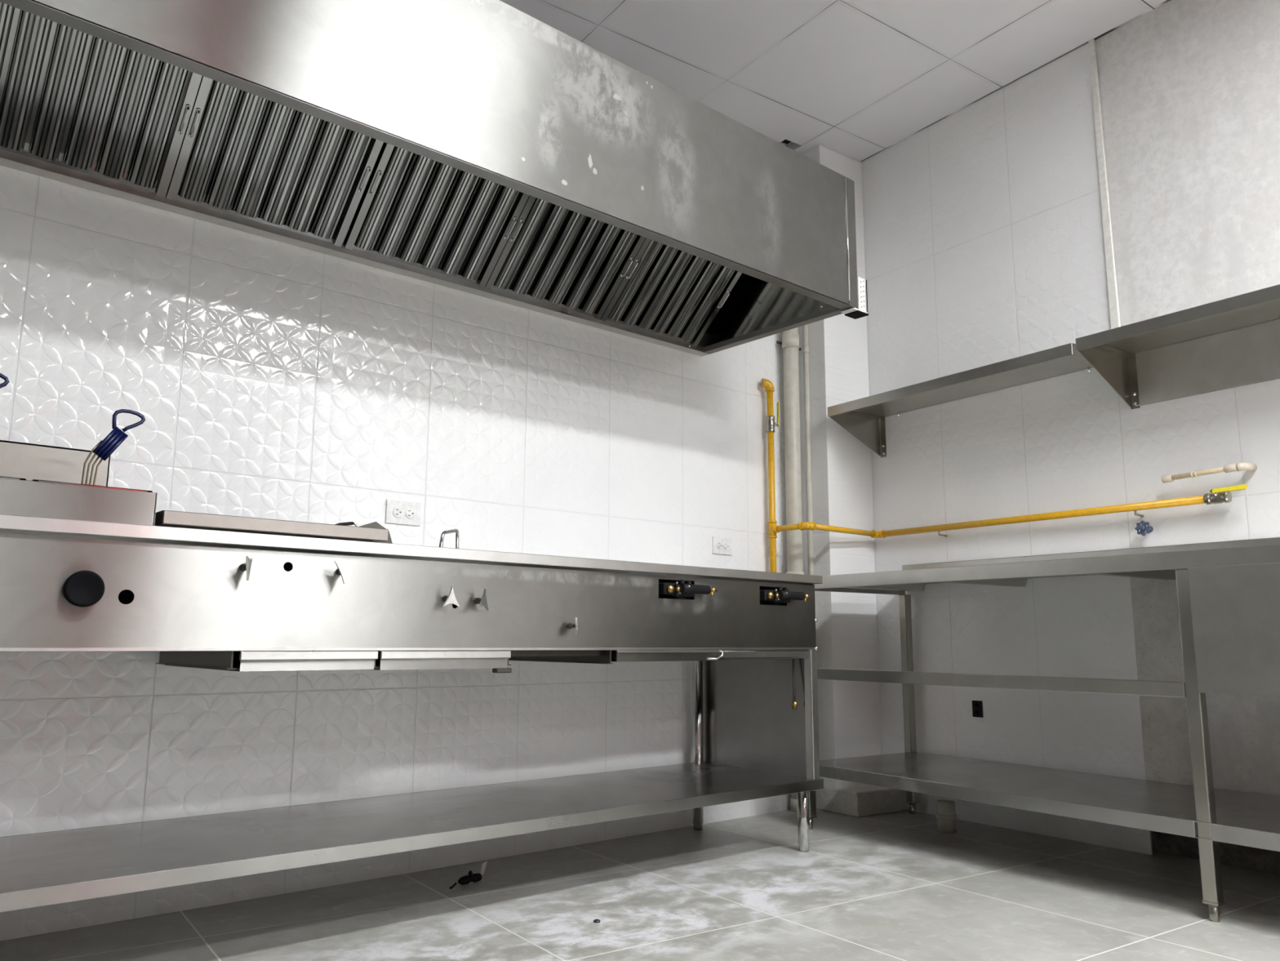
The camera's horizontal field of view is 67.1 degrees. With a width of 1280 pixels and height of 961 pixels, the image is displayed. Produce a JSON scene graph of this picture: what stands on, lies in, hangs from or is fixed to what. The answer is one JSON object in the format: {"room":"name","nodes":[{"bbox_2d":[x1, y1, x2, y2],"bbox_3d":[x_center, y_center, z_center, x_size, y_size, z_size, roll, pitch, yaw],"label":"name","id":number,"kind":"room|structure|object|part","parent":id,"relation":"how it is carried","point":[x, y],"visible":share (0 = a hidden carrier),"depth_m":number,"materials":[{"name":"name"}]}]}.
{"room":"commercial kitchen","nodes":[
{"label":"commercial kitchen","id":0,"kind":"room"},
{"bbox_2d":[0,164,791,941],"bbox_3d":[-1.468,-0.378,2.466,6.400,2.885,0.150,8,-12,-40],"label":"wall","id":1,"kind":"structure","parent":0,"point":[268,378],"depth_m":2.80,"materials":[{"name":"white tile"}]},
{"bbox_2d":[385,499,421,525],"bbox_3d":[-0.720,0.099,2.941,0.116,0.072,0.009,8,-12,-40],"label":"wall outlet","id":2,"kind":"object","parent":1,"relation":"attached to","point":[397,512],"visible":1,"depth_m":2.94,"materials":[{"name":"white plastic"}]},
{"bbox_2d":[392,506,403,517],"bbox_3d":[-0.734,0.096,2.925,0.033,0.033,0.003,8,-12,-40],"label":"socket","id":3,"kind":"object","parent":2,"relation":"attached to","point":[397,512],"depth_m":2.92,"materials":[{"name":"white plastic"}]},
{"bbox_2d":[405,507,415,518],"bbox_3d":[-0.703,0.101,2.952,0.033,0.033,0.003,8,-12,-40],"label":"socket","id":4,"kind":"object","parent":2,"relation":"attached to","point":[410,512],"depth_m":2.95,"materials":[{"name":"white plastic"}]},
{"bbox_2d":[0,0,868,356],"bbox_3d":[-0.932,-0.984,2.412,3.905,0.484,0.772,8,-12,-40],"label":"extractor hood","id":5,"kind":"object","parent":1,"relation":"attached to","point":[490,90],"visible":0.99,"depth_m":2.52,"materials":[{"name":"silver metal"}]},
{"bbox_2d":[0,1,202,197],"bbox_3d":[-1.320,-0.975,2.287,0.482,0.373,0.395,8,-12,-40],"label":"filter","id":6,"kind":"object","parent":5,"relation":"in","point":[70,98],"visible":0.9,"depth_m":2.33,"materials":[{"name":"metal"}]},
{"bbox_3d":[-1.320,-0.974,2.287,0.482,0.372,0.394,8,-12,-40],"label":"filter frame","id":7,"kind":"part","parent":6,"relation":"part of","materials":[{"name":"metal"}]},
{"bbox_3d":[-1.150,-0.910,2.433,0.011,0.059,0.062,8,-12,-40],"label":"filter handle","id":8,"kind":"part","parent":6,"relation":"part of","materials":[{"name":"silver metal"}]},
{"bbox_2d":[165,75,383,246],"bbox_3d":[-0.954,-0.920,2.600,0.482,0.373,0.395,8,-12,-40],"label":"filter","id":9,"kind":"object","parent":5,"relation":"in","point":[242,153],"visible":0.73,"depth_m":2.61,"materials":[{"name":"metal"}]},
{"bbox_3d":[-1.131,-0.908,2.450,0.011,0.059,0.062,8,-12,-40],"label":"filter handle","id":10,"kind":"part","parent":9,"relation":"part of","materials":[{"name":"silver metal"}]},
{"bbox_3d":[-0.784,-0.856,2.747,0.011,0.059,0.062,8,-12,-40],"label":"filter handle","id":11,"kind":"part","parent":9,"relation":"part of","materials":[{"name":"silver metal"}]},
{"bbox_2d":[342,142,528,287],"bbox_3d":[-0.581,-0.866,2.919,0.482,0.373,0.395,8,-12,-40],"label":"filter","id":12,"kind":"object","parent":5,"relation":"in","point":[413,209],"visible":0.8,"depth_m":2.93,"materials":[{"name":"metal"}]},
{"bbox_3d":[-0.759,-0.853,2.768,0.011,0.059,0.062,8,-12,-40],"label":"filter handle","id":13,"kind":"part","parent":12,"relation":"part of","materials":[{"name":"silver metal"}]},
{"bbox_3d":[-0.411,-0.801,3.065,0.011,0.059,0.062,8,-12,-40],"label":"filter handle","id":14,"kind":"part","parent":12,"relation":"part of","materials":[{"name":"silver metal"}]},
{"bbox_2d":[484,195,645,319],"bbox_3d":[-0.215,-0.811,3.232,0.482,0.373,0.395,8,-12,-40],"label":"filter","id":15,"kind":"object","parent":5,"relation":"in","point":[553,254],"visible":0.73,"depth_m":3.25,"materials":[{"name":"metal"}]},
{"bbox_3d":[-0.393,-0.798,3.081,0.011,0.059,0.062,8,-12,-40],"label":"filter handle","id":16,"kind":"part","parent":15,"relation":"part of","materials":[{"name":"silver metal"}]},
{"bbox_3d":[-0.045,-0.747,3.378,0.011,0.059,0.062,8,-12,-40],"label":"filter handle","id":17,"kind":"part","parent":15,"relation":"part of","materials":[{"name":"silver metal"}]},
{"bbox_2d":[600,237,742,346],"bbox_3d":[0.151,-0.757,3.545,0.482,0.373,0.395,8,-12,-40],"label":"filter","id":18,"kind":"object","parent":5,"relation":"attached to","point":[665,291],"visible":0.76,"depth_m":3.56,"materials":[{"name":"metal"}]},
{"bbox_3d":[-0.026,-0.744,3.395,0.011,0.059,0.062,8,-12,-40],"label":"filter handle","id":19,"kind":"part","parent":18,"relation":"part of","materials":[{"name":"silver metal"}]},
{"bbox_3d":[0.321,-0.693,3.692,0.011,0.059,0.062,8,-12,-40],"label":"filter handle","id":20,"kind":"part","parent":18,"relation":"part of","materials":[{"name":"silver metal"}]},
{"bbox_3d":[0.484,-0.781,3.627,0.052,0.469,0.769,8,-12,-40],"label":"panel","id":21,"kind":"part","parent":5,"relation":"part of","materials":[{"name":"silver metal"}]},
{"bbox_2d":[712,536,732,555],"bbox_3d":[0.328,0.259,3.836,0.106,0.070,0.009,8,-12,-40],"label":"wall outlet","id":22,"kind":"object","parent":1,"relation":"attached to","point":[721,545],"visible":1,"depth_m":3.83,"materials":[{"name":"white plastic"}]},
{"bbox_2d":[716,541,722,549],"bbox_3d":[0.315,0.257,3.821,0.030,0.030,0.003,8,-12,-40],"label":"socket","id":23,"kind":"object","parent":22,"relation":"attached to","point":[719,544],"depth_m":3.82,"materials":[{"name":"white plastic"}]},
{"bbox_2d":[723,542,728,549],"bbox_3d":[0.345,0.261,3.847,0.030,0.030,0.003,8,-12,-40],"label":"socket","id":24,"kind":"object","parent":22,"relation":"attached to","point":[726,544],"depth_m":3.84,"materials":[{"name":"white plastic"}]},
{"bbox_2d":[781,138,791,143],"bbox_3d":[0.665,-1.709,4.404,0.300,0.300,0.295,7,-11,-34],"label":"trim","id":25,"kind":"structure","parent":1,"relation":"attached to","point":[786,141],"depth_m":4.42,"materials":[{"name":"black"}]},
{"bbox_2d":[776,340,800,350],"bbox_3d":[0.656,-0.594,4.253,0.160,0.011,0.004,8,-12,-40],"label":"clamp","id":26,"kind":"object","parent":1,"relation":"attached to","point":[777,341],"visible":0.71,"depth_m":4.21,"materials":[{"name":"metal"}]},
{"bbox_2d":[782,327,804,812],"bbox_3d":[0.653,-0.020,4.107,0.075,2.740,0.075,8,-12,-40],"label":"drain pipe","id":27,"kind":"object","parent":1,"relation":"attached to","point":[790,338],"visible":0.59,"depth_m":4.10,"materials":[{"name":"white plastic"}]},
{"bbox_2d":[0,808,1279,960],"bbox_3d":[0.088,0.676,-0.362,7.200,0.100,7.800,7,-11,-34],"label":"floor","id":28,"kind":"structure","parent":0,"point":[892,886],"depth_m":2.46,"materials":[{"name":"grey tile"}]},
{"bbox_2d":[0,514,823,912],"bbox_3d":[-0.993,0.588,2.194,3.782,0.895,0.588,8,-12,-40],"label":"work table","id":29,"kind":"object","parent":28,"relation":"on","point":[183,594],"depth_m":2.30,"materials":[{"name":"metal"}]},
{"bbox_2d":[0,440,157,525],"bbox_3d":[-1.498,-0.035,1.854,0.942,0.217,0.462,8,-12,-40],"label":"fryer","id":30,"kind":"object","parent":29,"relation":"on","point":[37,480],"visible":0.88,"depth_m":1.94,"materials":[{"name":"silver metal"}]},
{"bbox_2d":[0,373,9,388],"bbox_3d":[-1.376,-0.101,1.933,0.169,0.267,0.222,8,-12,-40],"label":"basket","id":31,"kind":"object","parent":30,"relation":"in","point":[5,378],"visible":1,"depth_m":2.00,"materials":[{"name":"metal"}]},
{"bbox_3d":[-1.639,-0.045,2.018,0.938,0.144,0.035,8,-12,-40],"label":"plate","id":32,"kind":"part","parent":30,"relation":"part of","materials":[{"name":"metal"}]},
{"bbox_3d":[-1.488,0.035,1.831,0.942,0.073,0.432,8,-12,-40],"label":"casing","id":33,"kind":"part","parent":30,"relation":"part of","materials":[{"name":"silver metal"}]},
{"bbox_2d":[80,408,145,484],"bbox_3d":[-1.177,-0.032,2.097,0.169,0.267,0.222,8,-12,-40],"label":"basket","id":34,"kind":"object","parent":30,"relation":"in","point":[104,448],"visible":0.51,"depth_m":2.11,"materials":[{"name":"metal"}]},
{"bbox_3d":[-1.055,0.205,1.827,0.069,0.069,0.032,8,-12,-40],"label":"thermostat dial","id":35,"kind":"part","parent":29,"relation":"part of","materials":[{"name":"black plastic"}]},
{"bbox_2d":[239,555,253,580],"bbox_3d":[-0.822,0.185,2.022,0.025,0.049,0.052,7,-12,-35],"label":"knob","id":36,"kind":"object","parent":29,"relation":"attached to","point":[243,566],"visible":1,"depth_m":2.02,"materials":[{"name":"metal"}]},
{"bbox_3d":[-0.833,0.183,2.032,0.016,0.016,0.022,8,-12,-40],"label":"stem","id":37,"kind":"part","parent":36,"relation":"part of","materials":[{"name":"metal"}]},
{"bbox_3d":[-0.820,0.185,2.020,0.005,0.049,0.049,2,-10,-11],"label":"key plate","id":38,"kind":"part","parent":36,"relation":"part of","materials":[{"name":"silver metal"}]},
{"bbox_2d":[155,650,377,671],"bbox_3d":[-0.896,0.427,2.311,0.308,0.041,0.554,8,-12,-40],"label":"drip tray","id":39,"kind":"object","parent":29,"relation":"attached to","point":[243,660],"visible":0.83,"depth_m":2.11,"materials":[{"name":"silver metal"}]},
{"bbox_2d":[155,510,388,542],"bbox_3d":[-0.932,0.134,2.307,0.502,0.040,0.428,8,-12,-40],"label":"griddle","id":40,"kind":"object","parent":29,"relation":"on","point":[163,517],"visible":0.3,"depth_m":2.13,"materials":[{"name":"metal"}]},
{"bbox_2d":[334,521,392,543],"bbox_3d":[-0.701,0.128,2.431,0.169,0.055,0.022,8,-12,-40],"label":"scraper","id":41,"kind":"object","parent":40,"relation":"on","point":[375,524],"visible":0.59,"depth_m":2.45,"materials":[{"name":"metal"}]},
{"bbox_3d":[-0.739,0.110,2.392,0.058,0.020,0.009,8,-12,-40],"label":"handle","id":42,"kind":"part","parent":41,"relation":"part of","materials":[{"name":"black plastic"}]},
{"bbox_3d":[-0.700,0.129,2.438,0.158,0.055,0.014,8,-12,-40],"label":"blade","id":43,"kind":"part","parent":41,"relation":"part of","materials":[{"name":"metal"}]},
{"bbox_2d":[334,560,355,583],"bbox_3d":[-0.669,0.208,2.165,0.049,0.049,0.032,8,-12,-40],"label":"knob","id":44,"kind":"object","parent":29,"relation":"attached to","point":[344,570],"visible":1,"depth_m":2.15,"materials":[{"name":"metal"}]},
{"bbox_3d":[-0.672,0.205,2.170,0.016,0.016,0.022,8,-12,-40],"label":"stem","id":45,"kind":"part","parent":44,"relation":"part of","materials":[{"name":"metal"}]},
{"bbox_3d":[-0.829,0.249,2.043,3.760,0.207,0.003,8,-12,-40],"label":"control panel","id":46,"kind":"part","parent":29,"relation":"part of","materials":[{"name":"silver metal"}]},
{"bbox_2d":[0,514,822,583],"bbox_3d":[-0.995,0.161,2.270,3.782,0.026,0.573,8,-12,-40],"label":"countertop","id":47,"kind":"structure","parent":29,"relation":"on","point":[11,524],"depth_m":2.24,"materials":[{"name":"metal"}]},
{"bbox_2d":[373,650,511,670],"bbox_3d":[-0.641,0.466,2.530,0.354,0.043,0.554,8,-12,-40],"label":"drip tray","id":48,"kind":"object","parent":29,"relation":"attached to","point":[387,660],"visible":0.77,"depth_m":2.31,"materials":[{"name":"silver metal"}]},
{"bbox_2d":[439,528,458,548],"bbox_3d":[-0.533,0.169,2.617,0.370,0.076,0.320,8,-12,-40],"label":"handle","id":49,"kind":"object","parent":29,"relation":"on","point":[442,537],"visible":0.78,"depth_m":2.58,"materials":[{"name":"metal"}]},
{"bbox_2d":[442,586,460,607],"bbox_3d":[-0.462,0.282,2.334,0.049,0.049,0.034,8,-12,-40],"label":"knob","id":50,"kind":"object","parent":29,"relation":"attached to","point":[451,598],"visible":1,"depth_m":2.32,"materials":[{"name":"metal"}]},
{"bbox_3d":[-0.466,0.286,2.338,0.016,0.016,0.022,8,-12,-40],"label":"stem","id":51,"kind":"part","parent":50,"relation":"part of","materials":[{"name":"metal"}]},
{"bbox_2d":[474,588,488,610],"bbox_3d":[-0.399,0.294,2.385,0.032,0.052,0.048,-3,-10,17],"label":"knob","id":52,"kind":"object","parent":29,"relation":"attached to","point":[482,601],"visible":1,"depth_m":2.39,"materials":[{"name":"metal"}]},
{"bbox_3d":[-0.398,0.298,2.395,0.016,0.016,0.022,8,-12,-40],"label":"stem","id":53,"kind":"part","parent":52,"relation":"part of","materials":[{"name":"metal"}]},
{"bbox_2d":[492,657,511,672],"bbox_3d":[-0.515,0.486,2.635,0.051,0.063,0.540,8,-12,-40],"label":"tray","id":54,"kind":"object","parent":29,"relation":"on","point":[497,669],"depth_m":2.43,"materials":[{"name":"metal"}]},
{"bbox_2d":[509,649,613,663],"bbox_3d":[-0.254,0.517,2.870,0.018,0.045,0.526,8,-12,-40],"label":"tray","id":55,"kind":"object","parent":29,"relation":"on","point":[602,656],"depth_m":2.78,"materials":[{"name":"metal"}]},
{"bbox_2d":[566,617,577,634],"bbox_3d":[-0.173,0.386,2.561,0.022,0.044,0.051,7,-11,-34],"label":"key","id":56,"kind":"object","parent":29,"relation":"attached to","point":[570,625],"visible":1,"depth_m":2.56,"materials":[{"name":"metal"}]},
{"bbox_3d":[-0.182,0.388,2.571,0.016,0.016,0.022,8,-12,-40],"label":"stem","id":57,"kind":"part","parent":56,"relation":"part of","materials":[{"name":"metal"}]},
{"bbox_3d":[-0.168,0.385,2.555,0.005,0.044,0.038,2,-9,-8],"label":"key plate","id":58,"kind":"part","parent":56,"relation":"part of","materials":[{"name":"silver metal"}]},
{"bbox_2d":[611,649,719,662],"bbox_3d":[-0.088,0.541,3.003,0.407,0.031,0.554,8,-12,-40],"label":"drip tray","id":59,"kind":"object","parent":29,"relation":"attached to","point":[675,655],"visible":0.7,"depth_m":2.79,"materials":[{"name":"silver metal"}]},
{"bbox_2d":[658,579,717,596],"bbox_3d":[0.148,0.322,2.875,0.207,0.049,0.059,8,-12,-40],"label":"gas valve","id":60,"kind":"object","parent":29,"relation":"attached to","point":[673,589],"visible":1,"depth_m":2.83,"materials":[{"name":"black metal"}]},
{"bbox_3d":[0.212,0.939,3.548,0.039,0.660,0.039,8,-12,-40],"label":"leg","id":61,"kind":"part","parent":29,"relation":"part of","materials":[{"name":"metal"}]},
{"bbox_3d":[0.247,0.534,2.954,0.825,0.030,0.018,8,-12,-40],"label":"rail","id":62,"kind":"part","parent":29,"relation":"part of","materials":[{"name":"metal"}]},
{"bbox_2d":[706,649,723,660],"bbox_3d":[0.227,0.527,2.914,0.062,0.032,0.013,7,-11,-35],"label":"hook","id":63,"kind":"object","parent":29,"relation":"on","point":[720,654],"depth_m":2.92,"materials":[{"name":"metal"}]},
{"bbox_3d":[0.407,0.478,3.466,0.004,0.235,0.553,8,-12,-40],"label":"panel","id":64,"kind":"part","parent":29,"relation":"part of","materials":[{"name":"silver metal"}]},
{"bbox_2d":[760,586,810,602],"bbox_3d":[0.478,0.375,3.157,0.207,0.049,0.059,8,-12,-40],"label":"gas valve","id":65,"kind":"object","parent":29,"relation":"attached to","point":[771,596],"visible":1,"depth_m":3.12,"materials":[{"name":"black metal"}]},
{"bbox_2d":[791,658,797,709],"bbox_3d":[0.520,0.675,3.245,0.018,0.185,0.034,-3,-10,19],"label":"tube","id":66,"kind":"object","parent":29,"relation":"hanging from","point":[794,704],"visible":0.88,"depth_m":3.23,"materials":[{"name":"metal"}]},
{"bbox_3d":[0.536,1.096,3.163,0.037,0.228,0.037,8,-12,-40],"label":"leg","id":67,"kind":"part","parent":29,"relation":"part of","materials":[{"name":"metal"}]},
{"bbox_2d":[449,860,487,888],"bbox_3d":[-0.479,1.104,2.702,0.024,0.050,0.146,-8,-12,40],"label":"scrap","id":68,"kind":"object","parent":28,"relation":"on","point":[474,877],"visible":1,"depth_m":2.70,"materials":[{"name":"plastic"}]},
{"bbox_2d":[593,919,599,923],"bbox_3d":[-0.105,1.069,2.340,0.018,0.006,0.018,8,-12,-40],"label":"pebble","id":69,"kind":"object","parent":28,"relation":"on","point":[596,921],"visible":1,"depth_m":2.33,"materials":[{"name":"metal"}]},
{"bbox_2d":[935,800,956,833],"bbox_3d":[1.111,1.217,3.499,0.073,0.106,0.074,7,-11,-34],"label":"pipe stub","id":70,"kind":"object","parent":28,"relation":"on","point":[946,815],"visible":1,"depth_m":3.47,"materials":[{"name":"white plastic"}]},
{"bbox_2d":[808,537,1279,922],"bbox_3d":[1.675,0.626,2.618,0.639,0.992,2.905,7,-11,-34],"label":"work table","id":71,"kind":"object","parent":28,"relation":"on","point":[1228,592],"visible":0.79,"depth_m":2.68,"materials":[{"name":"metal"}]},
{"bbox_3d":[0.624,0.821,3.594,0.035,0.823,0.035,7,-11,-34],"label":"leg","id":72,"kind":"part","parent":71,"relation":"part of","materials":[{"name":"metal"}]},
{"bbox_3d":[1.093,0.879,3.926,0.035,0.823,0.035,7,-11,-34],"label":"leg","id":73,"kind":"part","parent":71,"relation":"part of","materials":[{"name":"metal"}]},
{"bbox_3d":[1.020,0.628,3.035,0.030,0.040,1.360,7,-11,-34],"label":"cross rail","id":74,"kind":"part","parent":71,"relation":"part of","materials":[{"name":"metal"}]},
{"bbox_2d":[813,543,1279,595],"bbox_3d":[1.676,0.236,2.681,0.635,0.046,2.905,7,-11,-34],"label":"countertop","id":75,"kind":"structure","parent":71,"relation":"on","point":[1268,553],"depth_m":2.79,"materials":[{"name":"metal"}]},
{"bbox_2d":[819,751,1279,851],"bbox_3d":[1.668,0.902,2.568,0.625,0.041,2.865,7,-11,-34],"label":"shelf","id":76,"kind":"object","parent":71,"relation":"attached to","point":[1245,819],"depth_m":2.88,"materials":[{"name":"metal"}]},
{"bbox_3d":[1.424,0.638,2.458,0.035,0.823,0.035,7,-11,-34],"label":"leg","id":77,"kind":"part","parent":71,"relation":"part of","materials":[{"name":"metal"}]},
{"bbox_2d":[500,0,1170,161],"bbox_3d":[0.106,-2.244,0.121,7.200,0.050,7.800,7,-11,-34],"label":"ceiling","id":78,"kind":"structure","parent":0,"point":[855,79],"depth_m":3.65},
{"bbox_2d":[798,144,880,787],"bbox_3d":[0.804,-0.053,4.344,0.273,2.885,0.378,7,-11,-34],"label":"wall column","id":79,"kind":"structure","parent":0,"point":[849,713],"depth_m":4.14,"materials":[{"name":"white paint"}]},
{"bbox_2d":[802,324,813,575],"bbox_3d":[0.729,-0.009,4.168,0.030,2.740,0.031,8,-12,-40],"label":"conduit pipe","id":80,"kind":"object","parent":79,"relation":"attached to","point":[806,352],"visible":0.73,"depth_m":4.18,"materials":[{"name":"white plastic"}]},
{"bbox_2d":[861,0,1279,874],"bbox_3d":[2.917,-0.469,1.753,0.200,2.885,7.300,7,-11,-34],"label":"wall","id":81,"kind":"structure","parent":0,"point":[984,242],"depth_m":3.51,"materials":[{"name":"white tile"}]},
{"bbox_2d":[815,783,908,817],"bbox_3d":[0.823,1.313,4.052,0.302,0.093,0.518,7,-11,-34],"label":"plinth","id":82,"kind":"object","parent":81,"relation":"attached to","point":[860,800],"depth_m":3.84,"materials":[{"name":"grey concrete"}]},
{"bbox_2d":[827,342,1093,457],"bbox_3d":[1.239,-0.286,3.703,0.325,0.201,1.105,7,-11,-34],"label":"wall shelf","id":83,"kind":"object","parent":81,"relation":"attached to","point":[864,418],"visible":1,"depth_m":3.73,"materials":[{"name":"metal"}]},
{"bbox_2d":[972,700,982,717],"bbox_3d":[1.295,0.877,3.703,0.006,0.062,0.046,7,-11,-34],"label":"wall outlet","id":84,"kind":"object","parent":81,"relation":"attached to","point":[977,706],"visible":1,"depth_m":3.70,"materials":[{"name":"black plastic"}]},
{"bbox_2d":[974,702,979,715],"bbox_3d":[1.293,0.877,3.702,0.002,0.045,0.018,7,-11,-34],"label":"socket","id":85,"kind":"object","parent":84,"relation":"attached to","point":[976,704],"depth_m":3.70,"materials":[{"name":"black plastic"}]},
{"bbox_2d":[760,377,1205,572],"bbox_3d":[1.278,0.052,3.699,1.618,1.072,0.490,-7,-12,36],"label":"gas pipe","id":86,"kind":"object","parent":81,"relation":"attached to","point":[773,528],"visible":0.98,"depth_m":3.87,"materials":[{"name":"yellow metal"}]},
{"bbox_2d":[765,401,779,432],"bbox_3d":[0.560,-0.269,4.069,0.057,0.136,0.034,3,-10,-18],"label":"valve","id":87,"kind":"object","parent":86,"relation":"attached to","point":[771,424],"visible":1,"depth_m":4.05,"materials":[{"name":"silver metal"}]},
{"bbox_3d":[0.584,-0.281,4.079,0.007,0.110,0.018,4,-10,-20],"label":"lever","id":88,"kind":"part","parent":87,"relation":"part of","materials":[{"name":"yellow plastic"}]},
{"bbox_2d":[1203,484,1248,504],"bbox_3d":[1.821,0.044,2.989,0.055,0.047,0.136,7,-11,-34],"label":"valve","id":89,"kind":"object","parent":86,"relation":"attached to","point":[1215,495],"visible":1,"depth_m":3.00,"materials":[{"name":"silver metal"}]},
{"bbox_3d":[1.811,0.026,2.969,0.013,0.019,0.110,7,-11,-34],"label":"lever","id":90,"kind":"part","parent":89,"relation":"part of","materials":[{"name":"yellow plastic"}]},
{"bbox_2d":[902,537,1279,583],"bbox_3d":[1.934,0.208,2.867,0.016,0.082,2.905,7,-11,-34],"label":"backsplash","id":91,"kind":"structure","parent":81,"relation":"attached to","point":[1274,540],"depth_m":3.32,"materials":[{"name":"metal"}]},
{"bbox_2d":[1088,38,1120,328],"bbox_3d":[1.677,-1.003,3.471,0.012,1.285,0.034,7,-11,-34],"label":"trim","id":92,"kind":"structure","parent":81,"relation":"attached to","point":[1106,217],"depth_m":3.47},
{"bbox_2d":[1134,520,1153,535],"bbox_3d":[1.685,0.160,3.215,0.055,0.051,0.051,7,-11,-34],"label":"valve","id":93,"kind":"object","parent":81,"relation":"attached to","point":[1143,527],"visible":1,"depth_m":3.20,"materials":[{"name":"blue metal"}]},
{"bbox_3d":[1.685,0.160,3.215,0.055,0.022,0.022,7,-11,-34],"label":"stem","id":94,"kind":"part","parent":93,"relation":"part of","materials":[{"name":"blue metal"}]},
{"bbox_2d":[1130,577,1197,838],"bbox_3d":[1.706,0.707,3.146,0.007,0.855,0.152,7,-11,-34],"label":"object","id":95,"kind":"structure","parent":81,"relation":"attached to","point":[1157,637],"depth_m":3.15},
{"bbox_2d":[1075,284,1279,408],"bbox_3d":[1.950,-0.454,2.707,0.312,0.216,1.354,7,-11,-34],"label":"wall shelf","id":96,"kind":"object","parent":81,"relation":"attached to","point":[1251,354],"visible":1,"depth_m":3.10,"materials":[{"name":"metal"}]},
{"bbox_3d":[2.081,-0.432,2.782,0.008,0.185,1.332,7,-11,-34],"label":"plate","id":97,"kind":"part","parent":96,"relation":"part of","materials":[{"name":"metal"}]},
{"bbox_2d":[1160,462,1257,483],"bbox_3d":[1.803,-0.023,3.064,0.068,0.034,0.263,7,-11,-34],"label":"pipe","id":98,"kind":"object","parent":81,"relation":"attached to","point":[1247,466],"visible":1,"depth_m":3.02,"materials":[{"name":"beige plastic"}]}
]}

